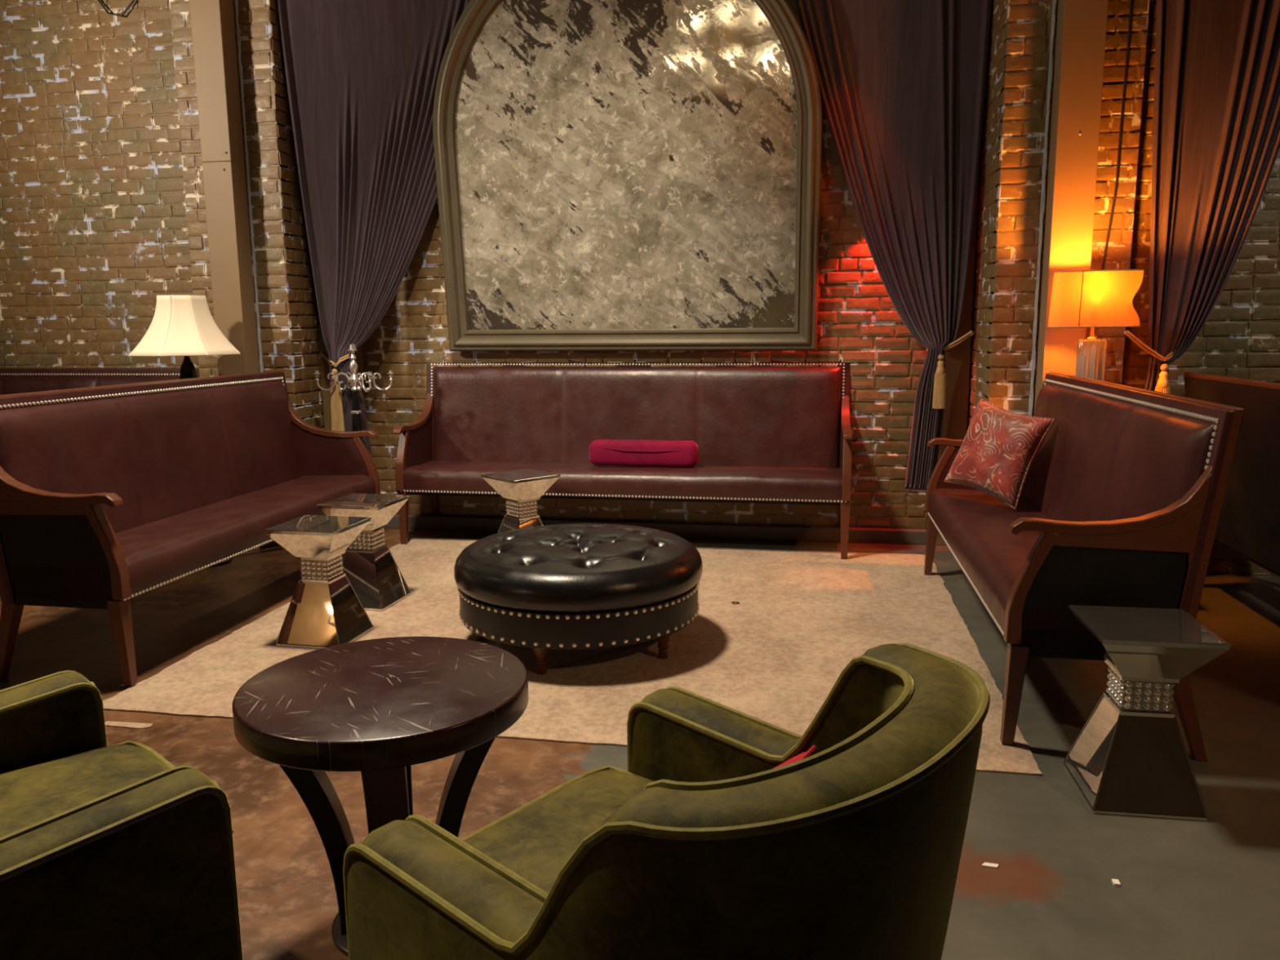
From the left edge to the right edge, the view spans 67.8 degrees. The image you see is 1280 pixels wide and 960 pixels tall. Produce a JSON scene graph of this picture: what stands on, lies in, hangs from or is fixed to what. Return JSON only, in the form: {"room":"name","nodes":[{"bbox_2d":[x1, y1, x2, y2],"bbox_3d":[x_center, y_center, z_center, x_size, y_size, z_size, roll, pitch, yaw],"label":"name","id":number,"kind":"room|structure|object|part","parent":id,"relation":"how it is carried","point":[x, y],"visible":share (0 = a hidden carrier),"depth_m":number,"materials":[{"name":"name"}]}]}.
{"room":"cocktail lounge","nodes":[
{"label":"cocktail lounge","id":0,"kind":"room"},
{"bbox_2d":[0,0,199,368],"bbox_3d":[-4.551,-1.988,6.227,4.000,4.600,0.132,1,9,10],"label":"wall","id":1,"kind":"structure","parent":0,"point":[94,227],"depth_m":5.99,"materials":[{"name":"brick"}]},
{"bbox_2d":[97,0,134,16],"bbox_3d":[-3.155,-3.013,5.723,0.290,0.436,0.032,1,9,10],"label":"cage pendant light","id":2,"kind":"object","parent":1,"relation":"hanging from","point":[133,1],"visible":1,"depth_m":5.74,"materials":[{"name":"black"}]},
{"bbox_2d":[168,0,303,544],"bbox_3d":[-2.348,-1.888,5.509,0.610,4.600,0.112,1,9,10],"label":"wall","id":3,"kind":"structure","parent":0,"point":[254,18],"depth_m":5.48,"materials":[{"name":"brick"}]},
{"bbox_2d":[189,0,271,549],"bbox_3d":[-2.361,-1.867,5.382,0.180,4.600,0.139,1,9,10],"label":"pillar","id":4,"kind":"structure","parent":3,"relation":"attached to","point":[212,21],"depth_m":5.36,"materials":[{"name":"beige paint"}]},
{"bbox_2d":[234,0,275,544],"bbox_3d":[-2.244,-1.877,5.441,0.019,4.600,0.024,1,9,10],"label":"trim","id":5,"kind":"structure","parent":3,"relation":"attached to","point":[238,36],"depth_m":5.46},
{"bbox_2d":[276,0,470,456],"bbox_3d":[-1.318,-1.662,5.695,1.566,3.881,0.188,-2,9,-10],"label":"velvet curtain","id":6,"kind":"object","parent":3,"relation":"hanging from","point":[362,75],"visible":0.72,"depth_m":5.58,"materials":[{"name":"purple fabric"}]},
{"bbox_2d":[321,352,349,431],"bbox_3d":[-1.883,-0.530,5.791,0.274,0.480,0.115,7,12,38],"label":"tieback","id":7,"kind":"object","parent":6,"relation":"attached to","point":[336,406],"visible":0.91,"depth_m":5.71,"materials":[{"name":"gold metal"}]},
{"bbox_2d":[268,0,324,429],"bbox_3d":[-2.046,-1.924,5.718,0.111,4.600,0.610,1,9,10],"label":"wall","id":8,"kind":"structure","parent":0,"point":[305,307],"depth_m":5.63,"materials":[{"name":"brick"}]},
{"bbox_2d":[316,302,366,430],"bbox_3d":[-1.892,-1.943,5.830,0.145,4.600,0.290,1,9,10],"label":"trim","id":9,"kind":"structure","parent":8,"relation":"attached to","point":[325,366],"depth_m":5.92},
{"bbox_2d":[0,528,1279,959],"bbox_3d":[-1.105,1.155,1.364,13.000,0.100,10.300,1,9,10],"label":"floor","id":10,"kind":"structure","parent":0,"point":[1188,890],"depth_m":2.65,"materials":[{"name":"concrete"}]},
{"bbox_2d":[0,368,199,395],"bbox_3d":[-3.815,-0.156,5.953,2.120,1.060,0.603,1,9,10],"label":"sofa","id":11,"kind":"object","parent":10,"relation":"on","point":[12,380],"visible":0.22,"depth_m":6.08,"materials":[{"name":"red leather"}]},
{"bbox_3d":[-3.782,-0.378,6.112,2.016,0.568,0.120,1,9,10],"label":"backrest","id":12,"kind":"part","parent":11,"relation":"part of","materials":[{"name":"red leather"}]},
{"bbox_3d":[-3.777,-0.600,6.117,2.055,0.171,0.026,1,9,10],"label":"nailhead trim","id":13,"kind":"part","parent":11,"relation":"part of","materials":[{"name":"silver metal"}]},
{"bbox_3d":[-3.774,-0.332,6.163,2.120,0.780,0.121,1,9,10],"label":"frame","id":14,"kind":"part","parent":11,"relation":"part of","materials":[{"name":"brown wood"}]},
{"bbox_2d":[0,670,242,959],"bbox_3d":[-1.127,0.660,1.531,0.736,0.823,0.781,9,13,44],"label":"velvet armchair","id":15,"kind":"object","parent":10,"relation":"on","point":[118,851],"visible":1,"depth_m":1.44,"materials":[{"name":"green fabric"}]},
{"bbox_2d":[0,743,169,837],"bbox_3d":[-1.073,0.640,1.583,0.500,0.167,0.615,9,13,44],"label":"seat cushion","id":16,"kind":"object","parent":15,"relation":"on","point":[39,782],"depth_m":1.74,"materials":[{"name":"green fabric"}]},
{"bbox_2d":[105,720,153,728],"bbox_3d":[-1.707,0.815,3.169,0.175,0.003,0.040,1,9,10],"label":"tape strip","id":17,"kind":"object","parent":10,"relation":"on","point":[122,724],"visible":0.81,"depth_m":3.17,"materials":[{"name":"beige"}]},
{"bbox_2d":[128,294,240,567],"bbox_3d":[-2.467,-0.265,5.256,0.545,1.478,0.545,3,10,22],"label":"lamp","id":18,"kind":"object","parent":10,"relation":"on","point":[185,326],"visible":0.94,"depth_m":5.03,"materials":[{"name":"beige fabric"}]},
{"bbox_3d":[-2.472,-0.838,5.163,0.545,0.316,0.545,-4,10,-22],"label":"lamp shade","id":19,"kind":"part","parent":18,"relation":"part of","materials":[{"name":"beige fabric"}]},
{"bbox_2d":[0,370,380,685],"bbox_3d":[-1.969,0.071,4.470,0.603,1.060,2.120,1,9,10],"label":"sofa","id":20,"kind":"object","parent":10,"relation":"on","point":[110,495],"visible":0.88,"depth_m":4.03,"materials":[{"name":"red leather"}]},
{"bbox_3d":[-2.368,0.600,3.568,0.139,0.310,0.054,1,9,10],"label":"leg","id":21,"kind":"part","parent":20,"relation":"part of","materials":[{"name":"brown wood"}]},
{"bbox_3d":[-2.145,0.185,3.446,0.500,0.565,0.007,1,9,10],"label":"panel","id":22,"kind":"part","parent":20,"relation":"part of","materials":[{"name":"black leather"}]},
{"bbox_3d":[-2.138,-0.024,3.421,0.577,0.229,0.050,1,9,10],"label":"armrest","id":23,"kind":"part","parent":20,"relation":"part of","materials":[{"name":"brown wood"}]},
{"bbox_3d":[-1.921,0.251,3.427,0.133,0.357,0.048,1,9,10],"label":"arm post","id":24,"kind":"part","parent":20,"relation":"part of","materials":[{"name":"brown wood"}]},
{"bbox_3d":[-1.889,0.592,3.481,0.062,0.323,0.054,1,9,10],"label":"leg","id":25,"kind":"part","parent":20,"relation":"part of","materials":[{"name":"brown wood"}]},
{"bbox_3d":[-2.205,-0.072,4.489,0.121,0.780,2.120,1,9,10],"label":"frame","id":26,"kind":"part","parent":20,"relation":"part of","materials":[{"name":"brown wood"}]},
{"bbox_3d":[-2.204,-0.341,4.445,0.026,0.171,2.055,1,9,10],"label":"nailhead trim","id":27,"kind":"part","parent":20,"relation":"part of","materials":[{"name":"silver metal"}]},
{"bbox_3d":[-2.163,-0.125,4.473,0.120,0.568,2.016,1,9,10],"label":"backrest","id":28,"kind":"part","parent":20,"relation":"part of","materials":[{"name":"red leather"}]},
{"bbox_3d":[-1.924,0.199,4.483,0.498,0.152,2.096,1,9,10],"label":"seat","id":29,"kind":"part","parent":20,"relation":"part of","materials":[{"name":"red leather"}]},
{"bbox_3d":[-1.686,0.267,4.452,0.007,0.015,2.075,1,9,10],"label":"nailhead trim","id":30,"kind":"part","parent":20,"relation":"part of","materials":[{"name":"silver metal"}]},
{"bbox_3d":[-1.784,-0.159,5.456,0.500,0.535,0.026,1,9,10],"label":"arm panel","id":31,"kind":"part","parent":20,"relation":"part of","materials":[{"name":"red leather"}]},
{"bbox_3d":[-1.778,-0.352,5.431,0.577,0.229,0.050,1,9,10],"label":"armrest","id":32,"kind":"part","parent":20,"relation":"part of","materials":[{"name":"brown wood"}]},
{"bbox_3d":[-1.561,-0.077,5.437,0.133,0.357,0.048,1,9,10],"label":"arm post","id":33,"kind":"part","parent":20,"relation":"part of","materials":[{"name":"brown wood"}]},
{"bbox_2d":[312,344,395,431],"bbox_3d":[-1.696,-0.208,5.724,0.459,1.205,0.233,4,10,26],"label":"candelabra","id":34,"kind":"object","parent":10,"relation":"on","point":[356,411],"visible":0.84,"depth_m":5.66,"materials":[{"name":"silver metal"}]},
{"bbox_2d":[312,370,321,382],"bbox_3d":[-1.922,-0.617,5.665,0.052,0.065,0.051,1,9,10],"label":"candle cup","id":35,"kind":"object","parent":34,"relation":"on","point":[317,373],"depth_m":5.65,"materials":[{"name":"silver metal"}]},
{"bbox_3d":[-1.696,-0.156,5.732,0.092,0.760,0.092,1,9,10],"label":"stem","id":36,"kind":"part","parent":34,"relation":"part of","materials":[{"name":"black paint"}]},
{"bbox_2d":[365,371,374,382],"bbox_3d":[-1.556,-0.591,5.488,0.052,0.065,0.051,1,9,10],"label":"candle cup","id":37,"kind":"object","parent":34,"relation":"on","point":[370,375],"depth_m":5.48,"materials":[{"name":"silver metal"}]},
{"bbox_2d":[386,370,395,381],"bbox_3d":[-1.476,-0.618,5.649,0.052,0.065,0.051,1,9,10],"label":"candle cup","id":38,"kind":"object","parent":34,"relation":"on","point":[391,372],"depth_m":5.64,"materials":[{"name":"silver metal"}]},
{"bbox_2d":[231,636,528,955],"bbox_3d":[-0.538,0.703,2.063,0.600,0.560,0.600,1,9,10],"label":"accent table","id":39,"kind":"object","parent":10,"relation":"on","point":[378,708],"visible":0.69,"depth_m":1.94,"materials":[{"name":"brown wood"}]},
{"bbox_3d":[-0.701,0.730,2.030,0.191,0.504,0.080,-3,9,-13],"label":"leg","id":40,"kind":"part","parent":39,"relation":"part of","materials":[{"name":"brown wood"}]},
{"bbox_3d":[-0.500,0.749,1.905,0.080,0.504,0.191,-3,9,-13],"label":"leg","id":41,"kind":"part","parent":39,"relation":"part of","materials":[{"name":"brown wood"}]},
{"bbox_3d":[-0.575,0.697,2.228,0.080,0.504,0.191,-3,9,-13],"label":"leg","id":42,"kind":"part","parent":39,"relation":"part of","materials":[{"name":"brown wood"}]},
{"bbox_3d":[-0.374,0.716,2.103,0.191,0.504,0.080,-3,9,-13],"label":"leg","id":43,"kind":"part","parent":39,"relation":"part of","materials":[{"name":"brown wood"}]},
{"bbox_2d":[102,537,1042,775],"bbox_3d":[-0.132,0.607,4.351,3.134,0.010,2.719,1,9,10],"label":"area rug","id":44,"kind":"object","parent":10,"relation":"on","point":[774,656],"visible":0.49,"depth_m":3.87,"materials":[{"name":"beige carpet"}]},
{"bbox_2d":[263,515,373,648],"bbox_3d":[-1.329,0.421,3.986,0.310,0.492,0.310,2,9,12],"label":"side table","id":45,"kind":"object","parent":44,"relation":"on","point":[325,610],"visible":0.98,"depth_m":3.91,"materials":[{"name":"metal"}]},
{"bbox_3d":[-1.331,0.183,3.947,0.310,0.010,0.310,2,9,12],"label":"plate","id":46,"kind":"part","parent":45,"relation":"part of","materials":[{"name":"mirror"}]},
{"bbox_3d":[-1.328,0.534,4.004,0.289,0.246,0.289,2,9,12],"label":"edge trim","id":47,"kind":"part","parent":45,"relation":"part of","materials":[{"name":"silver metal"}]},
{"bbox_2d":[316,493,410,611],"bbox_3d":[-1.295,0.335,4.516,0.310,0.492,0.310,2,9,13],"label":"side table","id":48,"kind":"object","parent":44,"relation":"on","point":[369,564],"visible":0.79,"depth_m":4.44,"materials":[{"name":"metal"}]},
{"bbox_3d":[-1.297,0.097,4.477,0.310,0.010,0.310,2,9,13],"label":"plate","id":49,"kind":"part","parent":48,"relation":"part of","materials":[{"name":"mirror"}]},
{"bbox_3d":[-1.294,0.448,4.534,0.289,0.246,0.289,2,9,13],"label":"edge trim","id":50,"kind":"part","parent":48,"relation":"part of","materials":[{"name":"silver metal"}]},
{"bbox_2d":[480,468,560,533],"bbox_3d":[-0.650,0.211,5.250,0.310,0.492,0.310,-9,12,-42],"label":"side table","id":51,"kind":"object","parent":44,"relation":"on","point":[521,489],"visible":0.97,"depth_m":5.17,"materials":[{"name":"metal"}]},
{"bbox_3d":[-0.652,-0.026,5.211,0.310,0.010,0.310,-9,12,-42],"label":"plate","id":52,"kind":"part","parent":51,"relation":"part of","materials":[{"name":"mirror"}]},
{"bbox_3d":[-0.650,0.324,5.268,0.289,0.246,0.289,-9,12,-42],"label":"edge trim","id":53,"kind":"part","parent":51,"relation":"part of","materials":[{"name":"metal"}]},
{"bbox_2d":[453,523,702,674],"bbox_3d":[-0.250,0.454,3.947,1.016,0.424,1.016,1,9,10],"label":"tufted ottoman","id":54,"kind":"object","parent":44,"relation":"on","point":[571,586],"visible":1,"depth_m":3.56,"materials":[{"name":"black leather"}]},
{"bbox_3d":[-0.664,0.604,3.964,0.072,0.128,0.071,1,9,10],"label":"leg","id":55,"kind":"part","parent":54,"relation":"part of","materials":[{"name":"brown wood"}]},
{"bbox_3d":[-0.370,0.664,3.579,0.072,0.128,0.071,1,9,10],"label":"leg","id":56,"kind":"part","parent":54,"relation":"part of","materials":[{"name":"brown wood"}]},
{"bbox_3d":[-0.250,0.420,3.941,0.994,0.018,0.994,1,9,10],"label":"nailhead trim","id":57,"kind":"part","parent":54,"relation":"part of","materials":[{"name":"silver metal"}]},
{"bbox_2d":[453,523,702,612],"bbox_3d":[-0.251,0.325,3.926,1.016,0.163,1.016,1,9,10],"label":"cushion","id":58,"kind":"object","parent":54,"relation":"on","point":[571,567],"depth_m":3.61,"materials":[{"name":"black leather"}]},
{"bbox_3d":[-0.249,0.525,3.958,0.994,0.018,0.994,1,9,10],"label":"nailhead trim","id":59,"kind":"part","parent":54,"relation":"part of","materials":[{"name":"silver metal"}]},
{"bbox_3d":[0.091,0.635,3.735,0.072,0.128,0.071,1,9,10],"label":"leg","id":60,"kind":"part","parent":54,"relation":"part of","materials":[{"name":"brown wood"}]},
{"bbox_2d":[392,359,853,559],"bbox_3d":[-0.100,-0.167,5.708,2.660,1.105,0.603,1,9,10],"label":"sofa","id":61,"kind":"object","parent":10,"relation":"on","point":[762,433],"visible":0.97,"depth_m":5.75,"materials":[{"name":"red leather"}]},
{"bbox_3d":[-1.424,-0.123,5.714,0.048,0.357,0.133,1,9,10],"label":"arm post","id":62,"kind":"part","parent":61,"relation":"part of","materials":[{"name":"brown wood"}]},
{"bbox_3d":[-1.423,0.222,5.741,0.054,0.323,0.062,1,9,10],"label":"leg","id":63,"kind":"part","parent":61,"relation":"part of","materials":[{"name":"brown wood"}]},
{"bbox_3d":[-1.388,-0.428,5.883,0.050,0.229,0.577,1,9,10],"label":"armrest","id":64,"kind":"part","parent":61,"relation":"part of","materials":[{"name":"brown wood"}]},
{"bbox_3d":[-1.379,-0.237,5.919,0.026,0.535,0.500,1,9,10],"label":"arm panel","id":65,"kind":"part","parent":61,"relation":"part of","materials":[{"name":"red leather"}]},
{"bbox_3d":[-1.338,0.163,6.216,0.054,0.310,0.139,1,9,10],"label":"leg","id":66,"kind":"part","parent":61,"relation":"part of","materials":[{"name":"brown wood"}]},
{"bbox_3d":[-0.107,-0.011,5.688,2.636,0.154,0.498,1,9,10],"label":"seat","id":67,"kind":"part","parent":61,"relation":"part of","materials":[{"name":"red leather"}]},
{"bbox_3d":[-0.148,0.092,5.465,2.615,0.015,0.007,1,9,10],"label":"nailhead trim","id":68,"kind":"part","parent":61,"relation":"part of","materials":[{"name":"silver metal"}]},
{"bbox_3d":[-0.067,-0.389,5.867,2.556,0.613,0.121,1,9,10],"label":"backrest","id":69,"kind":"part","parent":61,"relation":"part of","materials":[{"name":"red leather"}]},
{"bbox_3d":[-0.062,-0.604,5.870,2.595,0.229,0.031,1,9,10],"label":"nailhead trim","id":70,"kind":"part","parent":61,"relation":"part of","materials":[{"name":"silver metal"}]},
{"bbox_2d":[589,439,698,467],"bbox_3d":[0.020,-0.159,5.672,0.650,0.159,0.120,1,9,11],"label":"bolster pillow","id":71,"kind":"object","parent":61,"relation":"on","point":[612,452],"visible":1,"depth_m":5.62,"materials":[{"name":"fabric"}]},
{"bbox_3d":[1.222,0.217,5.766,0.054,0.310,0.139,1,9,10],"label":"leg","id":72,"kind":"part","parent":61,"relation":"part of","materials":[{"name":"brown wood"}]},
{"bbox_3d":[1.176,-0.183,5.470,0.026,0.535,0.500,1,9,10],"label":"arm panel","id":73,"kind":"part","parent":61,"relation":"part of","materials":[{"name":"red leather"}]},
{"bbox_3d":[1.138,0.276,5.290,0.054,0.323,0.062,1,9,10],"label":"leg","id":74,"kind":"part","parent":61,"relation":"part of","materials":[{"name":"brown wood"}]},
{"bbox_3d":[1.180,-0.374,5.431,0.050,0.229,0.577,1,9,10],"label":"armrest","id":75,"kind":"part","parent":61,"relation":"part of","materials":[{"name":"brown wood"}]},
{"bbox_3d":[1.144,-0.069,5.263,0.048,0.357,0.133,1,9,10],"label":"arm post","id":76,"kind":"part","parent":61,"relation":"part of","materials":[{"name":"brown wood"}]},
{"bbox_2d":[342,643,990,959],"bbox_3d":[0.074,0.670,1.418,0.781,0.823,0.736,7,12,38],"label":"velvet armchair","id":77,"kind":"object","parent":10,"relation":"on","point":[703,849],"visible":1,"depth_m":1.10,"materials":[{"name":"green fabric"}]},
{"bbox_2d":[465,769,653,893],"bbox_3d":[0.013,0.651,1.463,0.615,0.167,0.500,7,12,38],"label":"seat cushion","id":78,"kind":"object","parent":77,"relation":"on","point":[534,841],"depth_m":1.56,"materials":[{"name":"green fabric"}]},
{"bbox_2d":[773,745,817,768],"bbox_3d":[0.144,0.522,1.362,0.103,0.131,0.460,5,11,32],"label":"lumbar cushion","id":79,"kind":"object","parent":77,"relation":"on","point":[811,752],"visible":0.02,"depth_m":1.50,"materials":[{"name":"red fabric"}]},
{"bbox_2d":[981,862,999,868],"bbox_3d":[0.850,0.934,2.310,0.041,0.003,0.015,2,10,16],"label":"chip","id":80,"kind":"object","parent":10,"relation":"on","point":[984,864],"visible":1,"depth_m":2.31,"materials":[{"name":"white"}]},
{"bbox_2d":[924,371,1244,761],"bbox_3d":[1.585,0.148,3.830,0.603,1.060,2.120,1,9,10],"label":"sofa","id":81,"kind":"object","parent":10,"relation":"on","point":[1120,502],"visible":0.93,"depth_m":2.91,"materials":[{"name":"red leather"}]},
{"bbox_3d":[1.511,0.331,4.933,0.062,0.323,0.054,1,9,10],"label":"leg","id":82,"kind":"part","parent":81,"relation":"part of","materials":[{"name":"brown wood"}]},
{"bbox_3d":[1.538,-0.010,4.877,0.133,0.357,0.048,1,9,10],"label":"arm post","id":83,"kind":"part","parent":81,"relation":"part of","materials":[{"name":"brown wood"}]},
{"bbox_3d":[1.751,-0.276,4.795,0.577,0.229,0.050,1,9,10],"label":"armrest","id":84,"kind":"part","parent":81,"relation":"part of","materials":[{"name":"brown wood"}]},
{"bbox_3d":[1.758,-0.082,4.819,0.500,0.535,0.026,1,9,10],"label":"arm panel","id":85,"kind":"part","parent":81,"relation":"part of","materials":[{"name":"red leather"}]},
{"bbox_3d":[1.305,0.332,3.910,0.007,0.015,2.075,1,9,10],"label":"nailhead trim","id":86,"kind":"part","parent":81,"relation":"part of","materials":[{"name":"silver metal"}]},
{"bbox_2d":[943,397,1055,509],"bbox_3d":[1.653,-0.131,4.410,0.216,0.471,0.486,-5,10,-26],"label":"throw pillow","id":87,"kind":"object","parent":81,"relation":"on","point":[997,451],"visible":1,"depth_m":4.33,"materials":[{"name":"red fabric"}]},
{"bbox_3d":[1.542,0.274,3.859,0.498,0.152,2.096,1,9,10],"label":"seat","id":88,"kind":"part","parent":81,"relation":"part of","materials":[{"name":"red leather"}]},
{"bbox_3d":[1.152,0.658,2.931,0.062,0.323,0.054,1,9,10],"label":"leg","id":89,"kind":"part","parent":81,"relation":"part of","materials":[{"name":"brown wood"}]},
{"bbox_3d":[1.177,0.318,2.867,0.133,0.357,0.048,1,9,10],"label":"arm post","id":90,"kind":"part","parent":81,"relation":"part of","materials":[{"name":"brown wood"}]},
{"bbox_3d":[1.397,0.262,2.808,0.500,0.565,0.007,1,9,10],"label":"panel","id":91,"kind":"part","parent":81,"relation":"part of","materials":[{"name":"black leather"}]},
{"bbox_3d":[1.391,0.053,2.786,0.577,0.229,0.050,1,9,10],"label":"armrest","id":92,"kind":"part","parent":81,"relation":"part of","materials":[{"name":"brown wood"}]},
{"bbox_3d":[1.776,-0.040,3.765,0.120,0.568,2.016,1,9,10],"label":"backrest","id":93,"kind":"part","parent":81,"relation":"part of","materials":[{"name":"red leather"}]},
{"bbox_3d":[1.814,-0.254,3.724,0.026,0.171,2.055,1,9,10],"label":"nailhead trim","id":94,"kind":"part","parent":81,"relation":"part of","materials":[{"name":"silver metal"}]},
{"bbox_3d":[1.820,0.015,3.766,0.121,0.780,2.120,1,9,10],"label":"frame","id":95,"kind":"part","parent":81,"relation":"part of","materials":[{"name":"brown wood"}]},
{"bbox_3d":[1.631,0.686,2.850,0.139,0.310,0.054,1,9,10],"label":"leg","id":96,"kind":"part","parent":81,"relation":"part of","materials":[{"name":"brown wood"}]},
{"bbox_3d":[1.833,0.020,3.765,0.098,0.750,2.096,1,9,10],"label":"panel","id":97,"kind":"part","parent":81,"relation":"part of","materials":[{"name":"brown wood"}]},
{"bbox_2d":[1111,879,1120,886],"bbox_3d":[1.116,0.944,2.231,0.014,0.006,0.020,1,9,10],"label":"paper scrap","id":98,"kind":"object","parent":10,"relation":"on","point":[1116,882],"visible":1,"depth_m":2.23,"materials":[{"name":"white paper"}]},
{"bbox_2d":[1062,604,1231,821],"bbox_3d":[1.375,0.632,2.630,0.310,0.492,0.310,1,9,9],"label":"side table","id":99,"kind":"object","parent":10,"relation":"on","point":[1130,757],"visible":1,"depth_m":2.55,"materials":[{"name":"metal"}]},
{"bbox_3d":[1.376,0.744,2.648,0.289,0.246,0.289,1,9,9],"label":"edge trim","id":100,"kind":"part","parent":99,"relation":"part of","materials":[{"name":"silver metal"}]},
{"bbox_3d":[1.373,0.394,2.591,0.310,0.010,0.310,1,9,9],"label":"plate","id":101,"kind":"part","parent":99,"relation":"part of","materials":[{"name":"mirror"}]},
{"bbox_2d":[1184,372,1279,577],"bbox_3d":[2.748,0.175,3.611,0.603,1.060,2.120,1,9,10],"label":"sofa","id":102,"kind":"object","parent":10,"relation":"on","point":[1248,526],"visible":0.66,"depth_m":3.97,"materials":[{"name":"red leather"}]},
{"bbox_3d":[2.233,0.153,4.631,0.320,0.785,0.300,1,9,10],"label":"table","id":103,"kind":"object","parent":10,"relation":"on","visible":0},
{"bbox_2d":[1047,269,1144,381],"bbox_3d":[2.143,-0.608,4.522,0.397,0.753,0.217,3,10,18],"label":"table lamp","id":104,"kind":"object","parent":103,"relation":"on","point":[1102,298],"visible":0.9,"depth_m":4.40,"materials":[{"name":"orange fabric"}]},
{"bbox_3d":[2.142,-0.851,4.483,0.390,0.255,0.210,3,10,18],"label":"lamp shade","id":105,"kind":"part","parent":104,"relation":"part of","materials":[{"name":"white fabric"}]},
{"bbox_2d":[362,0,981,528],"bbox_3d":[-0.010,-1.939,5.719,3.920,4.600,0.132,1,9,10],"label":"wall","id":106,"kind":"structure","parent":0,"point":[859,324],"depth_m":5.76,"materials":[{"name":"brick"}]},
{"bbox_2d":[432,0,822,351],"bbox_3d":[-0.108,-1.933,5.478,2.268,2.365,0.318,1,9,10],"label":"arched mirror","id":107,"kind":"object","parent":106,"relation":"attached to","point":[611,175],"visible":1,"depth_m":5.52,"materials":[{"name":"grey mirror"}]},
{"bbox_2d":[383,514,926,545],"bbox_3d":[-0.011,0.305,5.984,3.580,0.085,0.060,1,9,10],"label":"baseboard","id":108,"kind":"structure","parent":106,"relation":"attached to","point":[691,530],"depth_m":5.86,"materials":[{"name":"black wood"}]},
{"bbox_2d":[795,0,991,489],"bbox_3d":[1.252,-1.753,5.323,1.268,3.621,0.095,3,10,18],"label":"velvet curtain","id":109,"kind":"object","parent":106,"relation":"hanging from","point":[902,82],"visible":0.99,"depth_m":5.26,"materials":[{"name":"purple fabric"}]},
{"bbox_2d":[926,330,973,408],"bbox_3d":[1.714,-0.615,5.327,0.258,0.436,0.080,6,11,35],"label":"tieback","id":110,"kind":"object","parent":109,"relation":"attached to","point":[939,402],"visible":1,"depth_m":5.33,"materials":[{"name":"gold metal"}]},
{"bbox_2d":[935,151,980,545],"bbox_3d":[1.814,-1.885,5.297,0.150,4.600,0.055,1,9,10],"label":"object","id":111,"kind":"structure","parent":106,"relation":"attached to","point":[957,357],"depth_m":5.47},
{"bbox_2d":[966,0,1008,431],"bbox_3d":[1.901,-1.841,5.024,0.111,4.600,0.610,1,9,10],"label":"wall","id":112,"kind":"structure","parent":0,"point":[993,114],"depth_m":5.04,"materials":[{"name":"brick"}]},
{"bbox_2d":[985,0,1149,416],"bbox_3d":[2.127,-1.794,4.722,0.640,4.600,0.111,1,9,10],"label":"wall","id":113,"kind":"structure","parent":0,"point":[1026,72],"depth_m":4.72,"materials":[{"name":"brick"}]},
{"bbox_2d":[1028,0,1056,416],"bbox_3d":[2.011,-1.788,4.693,0.023,4.600,0.024,1,9,10],"label":"trim","id":114,"kind":"structure","parent":113,"relation":"attached to","point":[1054,2],"depth_m":4.75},
{"bbox_2d":[1034,0,1108,410],"bbox_3d":[2.106,-1.773,4.597,0.192,4.600,0.139,1,9,10],"label":"pillar","id":115,"kind":"structure","parent":113,"relation":"attached to","point":[1082,24],"depth_m":4.58,"materials":[{"name":"beige paint"}]},
{"bbox_2d":[1094,0,1133,333],"bbox_3d":[2.306,-1.482,4.667,0.098,2.400,0.018,-1,9,-2],"label":"power cord","id":116,"kind":"object","parent":113,"relation":"attached to","point":[1131,1],"visible":0.54,"depth_m":4.63,"materials":[{"name":"black plastic"}]},
{"bbox_2d":[1143,0,1279,391],"bbox_3d":[2.869,-1.498,4.488,0.985,3.880,0.106,1,9,10],"label":"velvet curtain","id":117,"kind":"object","parent":113,"relation":"hanging from","point":[1216,125],"visible":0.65,"depth_m":4.51,"materials":[{"name":"purple fabric"}]},
{"bbox_2d":[1123,329,1173,394],"bbox_3d":[2.478,-0.557,4.661,0.239,0.349,0.104,6,11,36],"label":"tieback","id":118,"kind":"object","parent":117,"relation":"attached to","point":[1162,384],"visible":0.7,"depth_m":4.61,"materials":[{"name":"gold metal"}]},
{"bbox_2d":[1121,0,1279,575],"bbox_3d":[4.132,-1.766,4.460,3.400,4.600,0.132,1,9,10],"label":"wall","id":119,"kind":"structure","parent":0,"point":[1240,338],"depth_m":4.76,"materials":[{"name":"brick"}]}
]}

